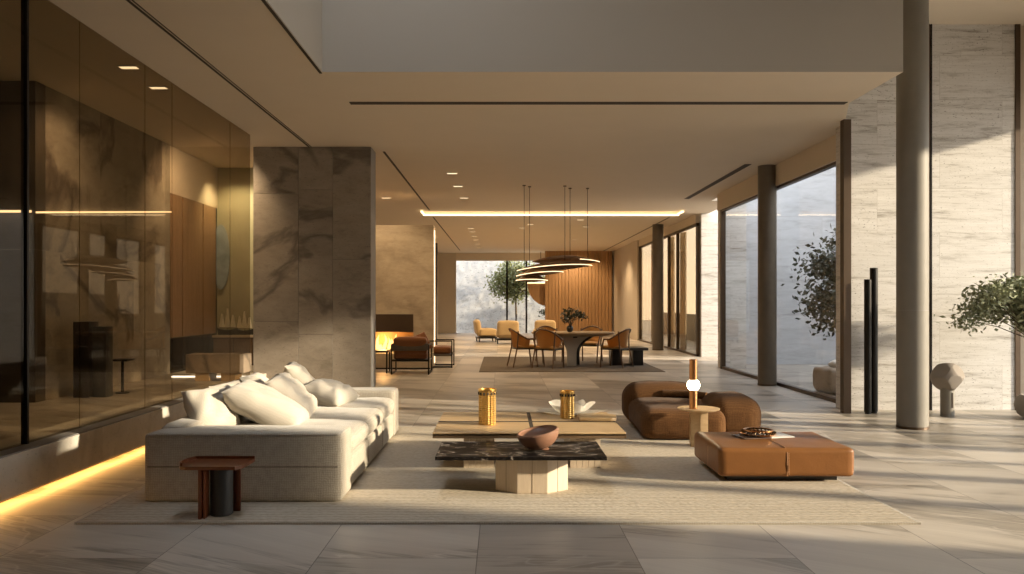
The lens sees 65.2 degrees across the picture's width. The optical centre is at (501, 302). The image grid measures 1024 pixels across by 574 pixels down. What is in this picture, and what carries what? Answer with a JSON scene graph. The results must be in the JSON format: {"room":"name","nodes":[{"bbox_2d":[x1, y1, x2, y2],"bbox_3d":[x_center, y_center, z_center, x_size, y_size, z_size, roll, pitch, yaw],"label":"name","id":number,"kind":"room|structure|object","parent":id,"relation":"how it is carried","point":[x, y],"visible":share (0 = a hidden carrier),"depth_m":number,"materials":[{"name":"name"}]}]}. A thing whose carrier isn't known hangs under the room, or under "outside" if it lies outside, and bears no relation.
{"room":"living room","nodes":[
{"label":"living room","id":0,"kind":"room"},
{"bbox_2d":[0,81,44,402],"bbox_3d":[-7.125,-0.690,9.100,3.750,3.620,0.200,0,0,0],"label":"wall","id":1,"kind":"structure","parent":0,"point":[10,91],"depth_m":9.00,"materials":[{"name":"stone"}]},
{"bbox_2d":[45,86,169,399],"bbox_3d":[-5.350,-0.690,10.925,0.200,3.620,3.450,0,0,0],"label":"stone wall","id":2,"kind":"structure","parent":0,"point":[109,269],"depth_m":10.59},
{"bbox_2d":[0,210,171,212],"bbox_3d":[-5.612,-1.229,10.769,0.775,0.442,3.764,0,0,0],"label":"wall light line","id":3,"kind":"object","parent":2,"relation":"attached to","point":[1,211],"visible":1,"depth_m":10.05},
{"bbox_2d":[0,365,265,439],"bbox_3d":[-6.385,1.311,5.300,5.230,0.378,19.000,0,0,0],"label":"platform","id":4,"kind":"object","parent":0,"point":[47,413],"depth_m":8.93,"materials":[{"name":"stone"}]},
{"bbox_2d":[73,321,112,397],"bbox_3d":[-4.875,0.670,9.550,0.370,0.900,0.240,0,0,0],"label":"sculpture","id":5,"kind":"object","parent":4,"relation":"on","point":[92,342],"visible":1,"depth_m":9.47,"materials":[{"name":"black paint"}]},
{"bbox_2d":[113,358,134,393],"bbox_3d":[-4.720,0.907,9.950,0.220,0.425,0.220,0,0,0],"label":"accent table","id":6,"kind":"object","parent":4,"relation":"on","point":[122,360],"visible":0.9,"depth_m":9.93,"materials":[{"name":"black paint"}]},
{"bbox_2d":[170,193,216,372],"bbox_3d":[-5.348,-0.315,13.725,0.205,2.870,2.130,0,0,0],"label":"wood wall panel","id":7,"kind":"object","parent":4,"relation":"on","point":[193,224],"visible":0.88,"depth_m":13.47,"materials":[{"name":"brown wood"}]},
{"bbox_2d":[186,353,251,380],"bbox_3d":[-4.110,0.927,11.620,0.840,0.385,0.360,0,0,0],"label":"stone bench","id":8,"kind":"object","parent":4,"relation":"on","point":[205,366],"visible":0.98,"depth_m":11.44,"materials":[{"name":"brown stone"}]},
{"bbox_2d":[212,335,252,364],"bbox_3d":[-4.625,0.850,14.570,1.150,0.540,0.440,0,0,0],"label":"base cabinet","id":9,"kind":"object","parent":4,"relation":"on","point":[221,343],"visible":0.44,"depth_m":14.38,"materials":[{"name":"brown wood"}]},
{"bbox_2d":[217,307,237,334],"bbox_3d":[-4.990,0.330,14.550,0.400,0.500,0.104,0,0,0],"label":"model","id":10,"kind":"object","parent":9,"relation":"on","point":[227,320],"visible":1,"depth_m":14.53},
{"bbox_2d":[236,310,252,334],"bbox_3d":[-4.680,0.355,14.550,0.360,0.450,0.094,0,0,0],"label":"model","id":11,"kind":"object","parent":9,"relation":"on","point":[243,324],"visible":0.96,"depth_m":14.53},
{"bbox_2d":[170,145,217,207],"bbox_3d":[-5.355,-2.125,13.725,0.190,0.750,2.150,0,0,0],"label":"wall","id":12,"kind":"structure","parent":0,"point":[192,178],"depth_m":13.64,"materials":[{"name":"paint"}]},
{"bbox_2d":[217,168,253,334],"bbox_3d":[-4.825,-0.690,14.900,1.250,3.620,0.200,0,0,0],"label":"wall panel","id":13,"kind":"object","parent":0,"point":[235,185],"visible":0.21,"depth_m":14.80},
{"bbox_2d":[216,225,229,288],"bbox_3d":[-5.190,-0.850,14.770,0.320,1.200,0.020,0,0,0],"label":"disc","id":14,"kind":"object","parent":13,"relation":"attached to","point":[222,242],"visible":0.73,"depth_m":14.76,"materials":[{"name":"grey paint"}]},
{"bbox_2d":[253,147,375,386],"bbox_3d":[-3.040,-0.500,13.050,1.880,4.000,0.500,0,0,0],"label":"wall pillar","id":15,"kind":"structure","parent":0,"point":[314,208],"depth_m":12.80,"materials":[{"name":"brown stone"}]},
{"bbox_2d":[376,225,434,368],"bbox_3d":[-2.876,-0.150,18.500,2.608,3.300,0.900,0,0,0],"label":"wall","id":16,"kind":"structure","parent":0,"point":[405,254],"depth_m":18.50,"materials":[{"name":"stone"}]},
{"bbox_2d":[376,314,412,331],"bbox_3d":[-3.100,0.465,18.505,2.100,0.410,0.030,0,0,0],"label":"hood","id":17,"kind":"object","parent":16,"relation":"attached to","point":[384,322],"depth_m":18.49,"materials":[{"name":"brown metal"}]},
{"bbox_2d":[435,243,437,344],"bbox_3d":[-2.625,-0.150,24.100,1.350,3.300,0.200,0,0,0],"label":"wall","id":18,"kind":"structure","parent":0,"point":[436,244],"depth_m":24.00,"materials":[{"name":"stone"}]},
{"bbox_2d":[0,0,901,252],"bbox_3d":[-1.625,-2.675,18.100,14.750,0.350,44.600,0,0,0],"label":"ceiling","id":19,"kind":"structure","parent":0,"point":[629,158],"depth_m":10.61,"materials":[{"name":"paint"}]},
{"bbox_2d":[126,0,309,146],"bbox_3d":[-3.087,-2.502,7.400,0.025,0.016,10.800,0,0,0],"label":"trim","id":20,"kind":"structure","parent":19,"relation":"attached to","point":[128,1],"depth_m":8.27,"materials":[{"name":"black metal"}]},
{"bbox_2d":[261,0,321,73],"bbox_3d":[-1.970,-2.502,5.100,0.030,0.016,7.200,0,0,0],"label":"trim","id":21,"kind":"structure","parent":19,"relation":"attached to","point":[266,4],"depth_m":7.43,"materials":[{"name":"black metal"}]},
{"bbox_2d":[516,274,547,280],"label":"pendant light","id":22,"kind":"object","parent":19,"relation":"hanging from","point":[532,277],"depth_m":17.07,"materials":[{"name":"brown wood"}]},
{"bbox_2d":[527,252,544,305],"bbox_3d":[1.750,-1.175,39.110,1.000,2.650,0.580,0,0,0],"label":"pendant light","id":23,"kind":"object","parent":19,"relation":"hanging from","point":[536,290],"visible":0.91,"depth_m":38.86,"materials":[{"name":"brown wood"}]},
{"bbox_2d":[517,185,562,275],"bbox_3d":[0.801,-1.531,16.944,1.012,1.938,0.450,0,0,0],"label":"pendant light","id":24,"kind":"object","parent":19,"relation":"hanging from","point":[536,271],"visible":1,"depth_m":16.86,"materials":[{"name":"black metal"}]},
{"bbox_2d":[421,211,683,216],"bbox_3d":[1.345,-2.450,21.875,7.050,0.100,0.950,0,0,0],"label":"light","id":25,"kind":"object","parent":19,"relation":"attached to","point":[425,214],"visible":1,"depth_m":22.00,"materials":[{"name":"paint"}]},
{"bbox_2d":[517,185,591,270],"bbox_3d":[1.121,-1.590,17.044,1.612,1.820,0.647,0,0,0],"label":"pendant light","id":26,"kind":"object","parent":19,"relation":"hanging from","point":[559,265],"visible":0.91,"depth_m":16.96,"materials":[{"name":"black metal"}]},
{"bbox_2d":[532,188,599,263],"bbox_3d":[1.384,-1.673,17.400,1.488,1.654,0.676,0,0,0],"label":"pendant light","id":27,"kind":"object","parent":19,"relation":"hanging from","point":[571,258],"visible":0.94,"depth_m":17.39,"materials":[{"name":"brown wood"}]},
{"bbox_2d":[349,102,847,104],"bbox_3d":[1.200,-2.502,10.000,6.200,0.016,0.120,0,0,0],"label":"trim","id":28,"kind":"structure","parent":19,"relation":"attached to","point":[351,103],"depth_m":10.00,"materials":[{"name":"black metal"}]},
{"bbox_2d":[685,164,750,198],"bbox_3d":[4.430,-2.502,16.800,0.120,0.016,4.800,0,0,0],"label":"trim","id":29,"kind":"structure","parent":19,"relation":"attached to","point":[744,165],"depth_m":16.29,"materials":[{"name":"black metal"}]},
{"bbox_2d":[438,253,544,332],"bbox_3d":[0.400,-0.500,40.150,10.000,4.000,0.300,0,0,0],"label":"wall","id":30,"kind":"structure","parent":0,"point":[446,262],"depth_m":40.00,"materials":[{"name":"paint"}]},
{"bbox_2d":[506,261,526,332],"bbox_3d":[-0.100,-0.310,40.060,4.400,3.620,0.120,0,0,0],"label":"window frame","id":31,"kind":"structure","parent":30,"relation":"in","point":[506,261],"depth_m":40.00,"materials":[{"name":"black metal"}]},
{"bbox_2d":[456,261,544,332],"bbox_3d":[0.000,-1.300,44.289,8.400,6.000,0.621,0,0,0],"label":"window","id":32,"kind":"structure","parent":0,"point":[473,301],"depth_m":44.01,"materials":[{"name":"clear glass"}]},
{"bbox_2d":[0,333,1023,573],"bbox_3d":[-0.500,1.600,17.950,17.000,0.200,44.300,0,0,0],"label":"floor","id":33,"kind":"structure","parent":0,"point":[961,477],"depth_m":5.32,"materials":[{"name":"stone"}]},
{"bbox_2d":[0,445,144,502],"bbox_3d":[-3.905,1.465,3.850,0.290,0.070,16.100,0,0,0],"label":"led strip light","id":34,"kind":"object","parent":33,"relation":"on","point":[143,445],"depth_m":6.90,"materials":[{"name":"yellow plastic"}]},
{"bbox_2d":[0,380,230,501],"bbox_3d":[-3.850,1.275,3.850,0.500,0.310,16.100,0,0,0],"label":"wall","id":35,"kind":"structure","parent":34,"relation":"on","point":[24,471],"depth_m":6.93,"materials":[{"name":"concrete"}]},
{"bbox_2d":[0,379,239,458],"bbox_3d":[-3.710,1.114,3.850,0.200,0.012,16.100,0,0,0],"label":"trim","id":36,"kind":"structure","parent":35,"relation":"on","point":[17,448],"depth_m":7.01,"materials":[{"name":"black metal"}]},
{"bbox_2d":[21,0,28,443],"bbox_3d":[-3.755,-0.696,6.250,0.050,3.608,11.288,0,0,0],"label":"window frame","id":37,"kind":"structure","parent":36,"relation":"on","point":[24,3],"depth_m":6.29,"materials":[{"name":"black metal"}]},
{"bbox_2d":[391,336,431,374],"bbox_3d":[-1.930,1.102,17.130,0.808,0.796,0.789,0,0,0],"label":"armchair","id":38,"kind":"object","parent":33,"relation":"on","point":[409,348],"visible":1,"depth_m":16.78,"materials":[{"name":"black metal"}]},
{"bbox_2d":[393,336,426,353],"bbox_3d":[-1.930,0.894,16.851,0.714,0.379,0.194,0,12,0],"label":"cushion","id":39,"kind":"object","parent":38,"relation":"on","point":[409,344],"depth_m":16.76,"materials":[{"name":"orange fabric"}]},
{"bbox_2d":[394,350,429,358],"bbox_3d":[-1.930,1.090,17.150,0.720,0.199,0.680,0,0,0],"label":"seat cushion","id":40,"kind":"object","parent":38,"relation":"on","point":[398,354],"depth_m":16.81,"materials":[{"name":"orange fabric"}]},
{"bbox_2d":[429,339,454,367],"bbox_3d":[-1.540,1.102,18.900,0.789,0.796,0.808,0,0,0],"label":"armchair","id":41,"kind":"object","parent":33,"relation":"on","point":[439,350],"visible":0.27,"depth_m":18.54,"materials":[{"name":"black metal"}]},
{"bbox_2d":[434,345,450,353],"bbox_3d":[-1.520,1.090,18.900,0.680,0.199,0.720,0,0,0],"label":"seat cushion","id":42,"kind":"object","parent":41,"relation":"on","point":[438,349],"depth_m":18.56,"materials":[{"name":"orange fabric"}]},
{"bbox_2d":[473,319,496,341],"bbox_3d":[-0.665,1.067,31.192,0.851,0.865,0.874,0,0,-10],"label":"lounge armchair","id":43,"kind":"object","parent":33,"relation":"on","point":[482,333],"visible":0.97,"depth_m":30.79,"materials":[{"name":"beige fabric"}]},
{"bbox_2d":[74,427,920,524],"bbox_3d":[-0.030,1.492,7.515,5.730,0.016,4.200,0,0,0],"label":"area rug","id":44,"kind":"object","parent":33,"relation":"on","point":[642,480],"visible":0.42,"depth_m":6.04,"materials":[{"name":"fabric"}]},
{"bbox_2d":[179,456,254,518],"bbox_3d":[-2.005,1.291,5.600,0.460,0.386,0.300,0,0,0],"label":"side table","id":45,"kind":"object","parent":44,"relation":"on","point":[225,471],"visible":1,"depth_m":5.56,"materials":[{"name":"red wood"}]},
{"bbox_2d":[145,387,397,501],"bbox_3d":[-1.925,1.209,7.588,1.498,0.550,3.292,0,0,0],"label":"sofa","id":46,"kind":"object","parent":44,"relation":"on","point":[318,459],"visible":0.81,"depth_m":5.95,"materials":[{"name":"fabric"}]},
{"bbox_2d":[181,387,240,424],"bbox_3d":[-2.422,0.896,6.681,0.329,0.371,0.440,0,0,38],"label":"throw pillow","id":47,"kind":"object","parent":46,"relation":"on","point":[208,406],"visible":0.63,"depth_m":6.57,"materials":[{"name":"fabric"}]},
{"bbox_2d":[209,380,248,420],"bbox_3d":[-2.416,0.916,7.220,0.337,0.408,0.572,0,0,7],"label":"throw pillow","id":48,"kind":"object","parent":46,"relation":"on","point":[229,384],"visible":0.11,"depth_m":7.06,"materials":[{"name":"fabric"}]},
{"bbox_2d":[239,372,268,384],"bbox_3d":[-2.378,0.900,7.880,0.345,0.421,0.605,0,0,-2],"label":"throw pillow","id":49,"kind":"object","parent":46,"relation":"on","point":[257,377],"visible":0.16,"depth_m":7.74,"materials":[{"name":"fabric"}]},
{"bbox_2d":[221,380,309,425],"bbox_3d":[-2.020,0.903,6.900,0.642,0.458,0.560,0,0,-4],"label":"throw pillow","id":50,"kind":"object","parent":46,"relation":"on","point":[259,403],"visible":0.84,"depth_m":6.66,"materials":[{"name":"fabric"}]},
{"bbox_2d":[265,373,317,416],"bbox_3d":[-1.967,0.885,7.500,0.444,0.448,0.599,0,0,-8],"label":"throw pillow","id":51,"kind":"object","parent":46,"relation":"on","point":[284,383],"visible":0.46,"depth_m":7.31,"materials":[{"name":"fabric"}]},
{"bbox_2d":[283,362,314,384],"bbox_3d":[-2.098,0.855,8.520,0.431,0.441,0.560,0,0,-10],"label":"throw pillow","id":52,"kind":"object","parent":46,"relation":"on","point":[297,371],"visible":0.41,"depth_m":8.28,"materials":[{"name":"fabric"}]},
{"bbox_2d":[239,419,368,450],"bbox_3d":[-1.880,1.109,6.791,1.405,0.204,0.864,0,0,0],"label":"seat cushion","id":53,"kind":"object","parent":46,"relation":"on","point":[359,427],"depth_m":6.83,"materials":[{"name":"fabric"}]},
{"bbox_2d":[304,379,359,406],"bbox_3d":[-1.800,0.946,8.300,0.496,0.308,0.438,0,0,20],"label":"throw pillow","id":54,"kind":"object","parent":46,"relation":"on","point":[328,392],"visible":0.72,"depth_m":8.15,"materials":[{"name":"fabric"}]},
{"bbox_2d":[310,407,382,434],"bbox_3d":[-1.880,1.109,7.631,1.401,0.205,0.864,0,0,0],"label":"seat cushion","id":55,"kind":"object","parent":46,"relation":"on","point":[373,416],"depth_m":7.51,"materials":[{"name":"fabric"}]},
{"bbox_2d":[317,397,393,418],"bbox_3d":[-1.880,1.109,8.470,1.402,0.204,0.864,0,0,0],"label":"seat cushion","id":56,"kind":"object","parent":46,"relation":"on","point":[385,404],"depth_m":8.32,"materials":[{"name":"fabric"}]},
{"bbox_2d":[435,441,606,493],"bbox_3d":[0.145,1.327,6.430,1.310,0.313,0.680,0,0,0],"label":"coffee table","id":57,"kind":"object","parent":44,"relation":"on","point":[519,469],"visible":0.98,"depth_m":6.25,"materials":[{"name":"black stone"}]},
{"bbox_2d":[517,425,558,449],"bbox_3d":[0.285,1.079,6.390,0.335,0.183,0.339,0,0,0],"label":"bowl","id":58,"kind":"object","parent":57,"relation":"on","point":[541,437],"visible":1,"depth_m":6.30,"materials":[{"name":"ceramic"}]},
{"bbox_2d":[433,412,625,467],"bbox_3d":[0.235,1.301,7.550,1.670,0.366,1.280,0,0,0],"label":"coffee table","id":59,"kind":"object","parent":44,"relation":"on","point":[465,425],"visible":0.66,"depth_m":7.20,"materials":[{"name":"brown wood"}]},
{"bbox_2d":[478,388,496,424],"bbox_3d":[-0.135,0.954,7.380,0.172,0.327,0.173,0,0,-17],"label":"textured vase","id":60,"kind":"object","parent":59,"relation":"on","point":[487,396],"visible":1,"depth_m":7.32,"materials":[{"name":"gold metal"}]},
{"bbox_2d":[559,390,574,418],"bbox_3d":[0.635,0.984,7.770,0.148,0.267,0.148,0,0,-17],"label":"textured vase","id":61,"kind":"object","parent":59,"relation":"on","point":[567,396],"visible":1,"depth_m":7.71,"materials":[{"name":"gold metal"}]},
{"bbox_2d":[574,400,605,414],"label":"bowl","id":62,"kind":"object","parent":59,"relation":"on","point":[581,406],"depth_m":8.02,"materials":[{"name":"white ceramic"}]},
{"bbox_2d":[578,413,615,420],"bbox_3d":[0.915,1.101,7.710,0.379,0.032,0.340,0,0,0],"label":"serving board","id":63,"kind":"object","parent":59,"relation":"on","point":[581,416],"visible":1,"depth_m":7.58,"materials":[{"name":"brown wood"}]},
{"bbox_2d":[622,380,760,439],"bbox_3d":[2.176,1.226,9.386,1.394,0.514,1.634,0,0,2],"label":"lounge chair","id":64,"kind":"object","parent":44,"relation":"on","point":[651,406],"visible":0.73,"depth_m":8.71,"materials":[{"name":"brown fabric"}]},
{"bbox_2d":[677,405,719,446],"bbox_3d":[2.045,1.288,8.320,0.430,0.392,0.430,0,0,0],"label":"side table","id":65,"kind":"object","parent":44,"relation":"on","point":[698,418],"visible":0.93,"depth_m":8.25,"materials":[{"name":"brown wood"}]},
{"bbox_2d":[687,359,699,408],"bbox_3d":[1.977,0.837,8.260,0.132,0.510,0.132,0,0,0],"label":"table lamp","id":66,"kind":"object","parent":65,"relation":"on","point":[693,384],"visible":1,"depth_m":8.22,"materials":[{"name":"gold metal"}]},
{"bbox_2d":[694,432,853,479],"bbox_3d":[2.348,1.334,7.028,1.134,0.300,0.895,0,0,0],"label":"ottoman","id":67,"kind":"object","parent":44,"relation":"on","point":[807,455],"visible":0.95,"depth_m":6.59,"materials":[{"name":"brown leather"}]},
{"bbox_2d":[732,432,793,438],"bbox_3d":[2.320,1.181,7.118,0.480,0.010,0.240,0,0,-12],"label":"magazine","id":68,"kind":"object","parent":67,"relation":"on","point":[778,434],"visible":0.79,"depth_m":7.05,"materials":[{"name":"paper"}]},
{"bbox_2d":[740,427,776,436],"bbox_3d":[2.280,1.149,7.120,0.312,0.052,0.314,0,0,0],"label":"dish","id":69,"kind":"object","parent":68,"relation":"on","point":[770,433],"visible":1,"depth_m":7.06,"materials":[{"name":"orange metal"}]},
{"bbox_2d":[496,320,519,343],"bbox_3d":[0.220,1.067,29.555,0.874,0.865,0.851,0,0,0],"label":"lounge armchair","id":70,"kind":"object","parent":33,"relation":"on","point":[502,332],"visible":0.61,"depth_m":29.17,"materials":[{"name":"beige fabric"}]},
{"bbox_2d":[533,320,555,342],"bbox_3d":[1.620,1.067,30.355,0.874,0.865,0.851,0,0,0],"label":"lounge armchair","id":71,"kind":"object","parent":33,"relation":"on","point":[538,323],"visible":0.27,"depth_m":29.95,"materials":[{"name":"beige fabric"}]},
{"bbox_2d":[479,357,664,371],"bbox_3d":[1.525,1.493,19.775,4.050,0.014,4.850,0,0,0],"label":"area rug","id":72,"kind":"object","parent":33,"relation":"on","point":[489,364],"visible":0.78,"depth_m":18.72,"materials":[{"name":"grey carpet"}]},
{"bbox_2d":[507,328,537,367],"bbox_3d":[0.467,1.033,18.736,0.641,0.914,0.710,0,0,-15],"label":"dining chair","id":73,"kind":"object","parent":72,"relation":"on","point":[518,341],"visible":0.92,"depth_m":18.51,"materials":[{"name":"brown metal"}]},
{"bbox_2d":[531,329,563,368],"bbox_3d":[1.053,1.033,18.303,0.710,0.914,0.641,0,0,30],"label":"dining chair","id":74,"kind":"object","parent":72,"relation":"on","point":[548,340],"visible":1,"depth_m":18.11,"materials":[{"name":"brown wood"}]},
{"bbox_2d":[531,331,614,365],"bbox_3d":[1.700,1.089,19.200,2.000,0.795,1.240,0,0,0],"label":"dining table","id":75,"kind":"object","parent":72,"relation":"on","point":[573,341],"visible":0.77,"depth_m":18.90,"materials":[{"name":"brown wood"}]},
{"bbox_2d":[560,307,588,331],"bbox_3d":[1.703,0.394,19.148,0.603,0.592,0.528,0,0,-27],"label":"potted plant","id":76,"kind":"object","parent":75,"relation":"on","point":[577,313],"visible":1,"depth_m":19.05,"materials":[{"name":"green plant"}]},
{"bbox_2d":[580,326,602,362],"bbox_3d":[2.219,1.033,20.201,0.710,0.914,0.641,0,0,20],"label":"dining chair","id":77,"kind":"object","parent":72,"relation":"on","point":[596,340],"visible":0.62,"depth_m":20.31,"materials":[{"name":"brown wood"}]},
{"bbox_2d":[600,328,633,368],"bbox_3d":[2.665,1.033,18.519,0.641,0.914,0.710,0,0,35],"label":"dining chair","id":78,"kind":"object","parent":72,"relation":"on","point":[619,341],"visible":1,"depth_m":18.31,"materials":[{"name":"brown wood"}]},
{"bbox_2d":[609,346,647,364],"bbox_3d":[3.050,1.276,19.400,0.840,0.420,0.900,0,0,0],"label":"bench","id":79,"kind":"object","parent":72,"relation":"on","point":[636,351],"visible":0.62,"depth_m":19.08,"materials":[{"name":"black paint"}]},
{"bbox_2d":[652,224,663,349],"bbox_3d":[4.970,-0.500,25.500,0.356,4.000,0.356,0,0,0],"label":"round column","id":80,"kind":"structure","parent":33,"relation":"on","point":[657,229],"depth_m":25.35,"materials":[{"name":"brown metal"}]},
{"bbox_2d":[758,164,776,385],"bbox_3d":[4.840,-0.500,14.600,0.336,4.000,0.336,0,0,0],"label":"round column","id":81,"kind":"structure","parent":33,"relation":"on","point":[767,188],"depth_m":14.46,"materials":[{"name":"brown metal"}]},
{"bbox_2d":[781,223,835,339],"bbox_3d":[6.385,-0.031,14.877,2.290,3.067,2.028,0,0,20],"label":"tree","id":82,"kind":"object","parent":33,"relation":"on","point":[822,266],"visible":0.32,"depth_m":14.89,"materials":[{"name":"green plant"}]},
{"bbox_2d":[813,359,835,393],"bbox_3d":[5.869,1.203,13.349,1.130,0.594,0.827,0,0,0],"label":"planter","id":83,"kind":"object","parent":33,"relation":"on","point":[824,377],"visible":0.22,"depth_m":13.23,"materials":[{"name":"stone"}]},
{"bbox_2d":[840,119,850,412],"bbox_3d":[4.700,-0.500,10.940,0.100,4.000,0.120,0,0,0],"label":"column","id":84,"kind":"structure","parent":33,"relation":"on","point":[845,124],"depth_m":10.88,"materials":[{"name":"brown metal"}]},
{"bbox_2d":[864,279,871,413],"bbox_3d":[4.960,0.590,10.850,0.094,1.820,0.094,0,0,0],"label":"sculpture","id":85,"kind":"object","parent":33,"relation":"on","point":[867,282],"visible":1,"depth_m":10.81,"materials":[{"name":"black metal"}]},
{"bbox_2d":[870,268,877,412],"bbox_3d":[5.080,0.510,10.930,0.104,1.980,0.104,0,0,0],"label":"sculpture","id":86,"kind":"object","parent":33,"relation":"on","point":[873,271],"visible":0.82,"depth_m":10.88,"materials":[{"name":"black metal"}]},
{"bbox_2d":[896,0,928,429],"bbox_3d":[4.935,-1.200,9.620,0.358,5.400,0.358,0,0,0],"label":"round column","id":87,"kind":"structure","parent":33,"relation":"on","point":[912,85],"depth_m":9.47,"materials":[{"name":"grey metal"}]},
{"bbox_2d":[930,363,964,416],"bbox_3d":[5.901,1.145,10.596,0.406,0.711,0.364,0,0,0],"label":"stone sculpture","id":88,"kind":"object","parent":33,"relation":"on","point":[946,377],"visible":1,"depth_m":10.52,"materials":[{"name":"beige stone"}]},
{"bbox_2d":[934,272,1023,417],"bbox_3d":[6.740,0.532,10.277,1.841,1.937,1.363,0,0,-16],"label":"potted tree","id":89,"kind":"object","parent":33,"relation":"on","point":[1007,298],"visible":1,"depth_m":10.27,"materials":[{"name":"green plant"}]},
{"bbox_2d":[545,251,611,331],"bbox_3d":[3.690,-0.500,38.650,3.220,4.000,0.300,0,0,0],"label":"wall","id":90,"kind":"structure","parent":0,"point":[588,289],"depth_m":38.50,"materials":[{"name":"brown wood"}]},
{"bbox_2d":[613,240,638,340],"bbox_3d":[5.500,-0.500,36.150,0.200,4.000,8.500,0,0,0],"label":"wall","id":91,"kind":"structure","parent":0,"point":[626,258],"depth_m":34.70,"materials":[{"name":"paint"}]},
{"bbox_2d":[639,214,698,245],"bbox_3d":[5.527,-2.375,27.230,0.145,0.250,9.340,0,0,0],"label":"wall","id":92,"kind":"structure","parent":0,"point":[693,219],"depth_m":24.94,"materials":[{"name":"paint"}]},
{"bbox_2d":[639,223,699,355],"bbox_3d":[5.505,-0.375,27.175,0.090,3.750,9.450,0,0,0],"label":"window","id":93,"kind":"structure","parent":92,"relation":"in","point":[697,225],"depth_m":25.00,"materials":[{"name":"brown glass"}]},
{"bbox_2d":[671,236,674,346],"bbox_3d":[5.698,-0.375,26.950,0.122,3.690,0.700,0,0,0],"label":"curtain","id":94,"kind":"object","parent":92,"relation":"hanging from","point":[673,237],"visible":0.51,"depth_m":26.63,"materials":[{"name":"brown fabric"}]},
{"bbox_2d":[680,232,686,349],"bbox_3d":[5.698,-0.375,25.250,0.122,3.690,0.700,0,0,0],"label":"curtain","id":95,"kind":"object","parent":92,"relation":"hanging from","point":[683,236],"visible":0.88,"depth_m":25.05,"materials":[{"name":"beige fabric"}]},
{"bbox_2d":[664,312,695,340],"bbox_3d":[7.700,1.075,31.275,0.200,1.250,17.450,0,0,0],"label":"wall","id":96,"kind":"structure","parent":0,"point":[691,318],"depth_m":32.43,"materials":[{"name":"stone"}]},
{"bbox_2d":[699,210,717,356],"bbox_3d":[7.280,-1.500,22.425,3.440,6.000,0.250,0,0,0],"label":"wall","id":97,"kind":"structure","parent":0,"point":[708,222],"depth_m":22.30,"materials":[{"name":"stone"}]},
{"bbox_2d":[718,203,745,367],"bbox_3d":[5.360,-0.500,18.650,0.520,4.000,0.500,0,0,0],"label":"wall pier","id":98,"kind":"object","parent":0,"point":[735,217],"visible":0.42,"depth_m":18.40,"materials":[{"name":"stone"}]},
{"bbox_2d":[717,135,835,210],"bbox_3d":[5.035,-2.310,14.950,0.170,0.380,6.900,0,0,0],"label":"wall","id":99,"kind":"structure","parent":0,"point":[823,153],"depth_m":13.68,"materials":[{"name":"paint"}]},
{"bbox_2d":[720,161,835,402],"bbox_3d":[5.040,-0.320,14.900,0.100,3.640,6.800,0,0,0],"label":"window","id":100,"kind":"structure","parent":99,"relation":"in","point":[831,165],"depth_m":18.20,"materials":[{"name":"black metal"}]},
{"bbox_2d":[746,167,835,364],"bbox_3d":[7.410,-1.650,19.650,3.580,6.700,0.300,0,0,0],"label":"wall","id":101,"kind":"structure","parent":0,"point":[805,207],"depth_m":19.50,"materials":[{"name":"stone"}]},
{"bbox_2d":[836,24,1014,409],"bbox_3d":[5.990,-1.200,11.350,2.380,5.400,0.300,0,0,0],"label":"wall","id":102,"kind":"structure","parent":0,"point":[973,65],"depth_m":11.20,"materials":[{"name":"beige stone"}]},
{"bbox_2d":[929,24,929,409],"bbox_3d":[5.970,-1.200,11.195,0.040,5.400,0.010,0,0,0],"label":"trim","id":103,"kind":"structure","parent":102,"relation":"attached to","point":[929,24],"depth_m":11.19,"materials":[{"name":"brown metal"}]},
{"bbox_2d":[930,24,931,409],"bbox_3d":[6.005,-1.200,11.193,0.020,5.400,0.015,0,0,0],"label":"trim","id":104,"kind":"structure","parent":102,"relation":"attached to","point":[930,24],"depth_m":11.19,"materials":[{"name":"black metal"}]},
{"bbox_2d":[1015,24,1020,396],"bbox_3d":[7.215,-1.200,11.342,0.070,5.400,0.315,0,0,0],"label":"trim","id":105,"kind":"structure","parent":102,"relation":"attached to","point":[1017,26],"depth_m":11.18,"materials":[{"name":"brown metal"}]},
{"bbox_2d":[929,0,1023,25],"bbox_3d":[6.470,-4.050,3.650,4.260,0.300,15.700,0,0,0],"label":"ceiling","id":106,"kind":"structure","parent":0,"point":[940,11],"depth_m":10.74,"materials":[{"name":"paint"}]},
{"bbox_2d":[1021,26,1023,393],"bbox_3d":[8.225,-1.750,11.375,1.950,6.500,0.250,0,0,0],"label":"wall","id":107,"kind":"structure","parent":0,"point":[1022,27],"depth_m":11.25,"materials":[{"name":"paint"}]},
{"bbox_3d":[1.195,-4.375,2.330,6.690,3.050,13.060,0,0,0],"label":"wall","id":108,"kind":"structure","parent":0,"visible":0},
{"bbox_2d":[266,0,902,71],"bbox_3d":[1.195,-4.100,5.080,6.290,3.200,7.160,0,0,0],"label":"wall","id":109,"kind":"structure","parent":108,"relation":"attached to","point":[337,35],"depth_m":8.65,"materials":[{"name":"white paint"}]},
{"label":"outside","id":110,"kind":"structure","parent":0,"visible":0},
{"bbox_2d":[642,320,650,332],"bbox_3d":[10.000,1.805,20.000,100.000,0.190,120.000,0,0,0],"label":"ground","id":111,"kind":"structure","parent":110,"point":[646,324],"depth_m":58.22,"materials":[{"name":"beige"}]},
{"bbox_2d":[483,261,544,320],"bbox_3d":[0.652,-0.525,42.298,3.202,4.056,2.982,0,0,-20],"label":"tree","id":112,"kind":"object","parent":111,"relation":"on","point":[516,289],"visible":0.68,"depth_m":41.83,"materials":[{"name":"green plant"}]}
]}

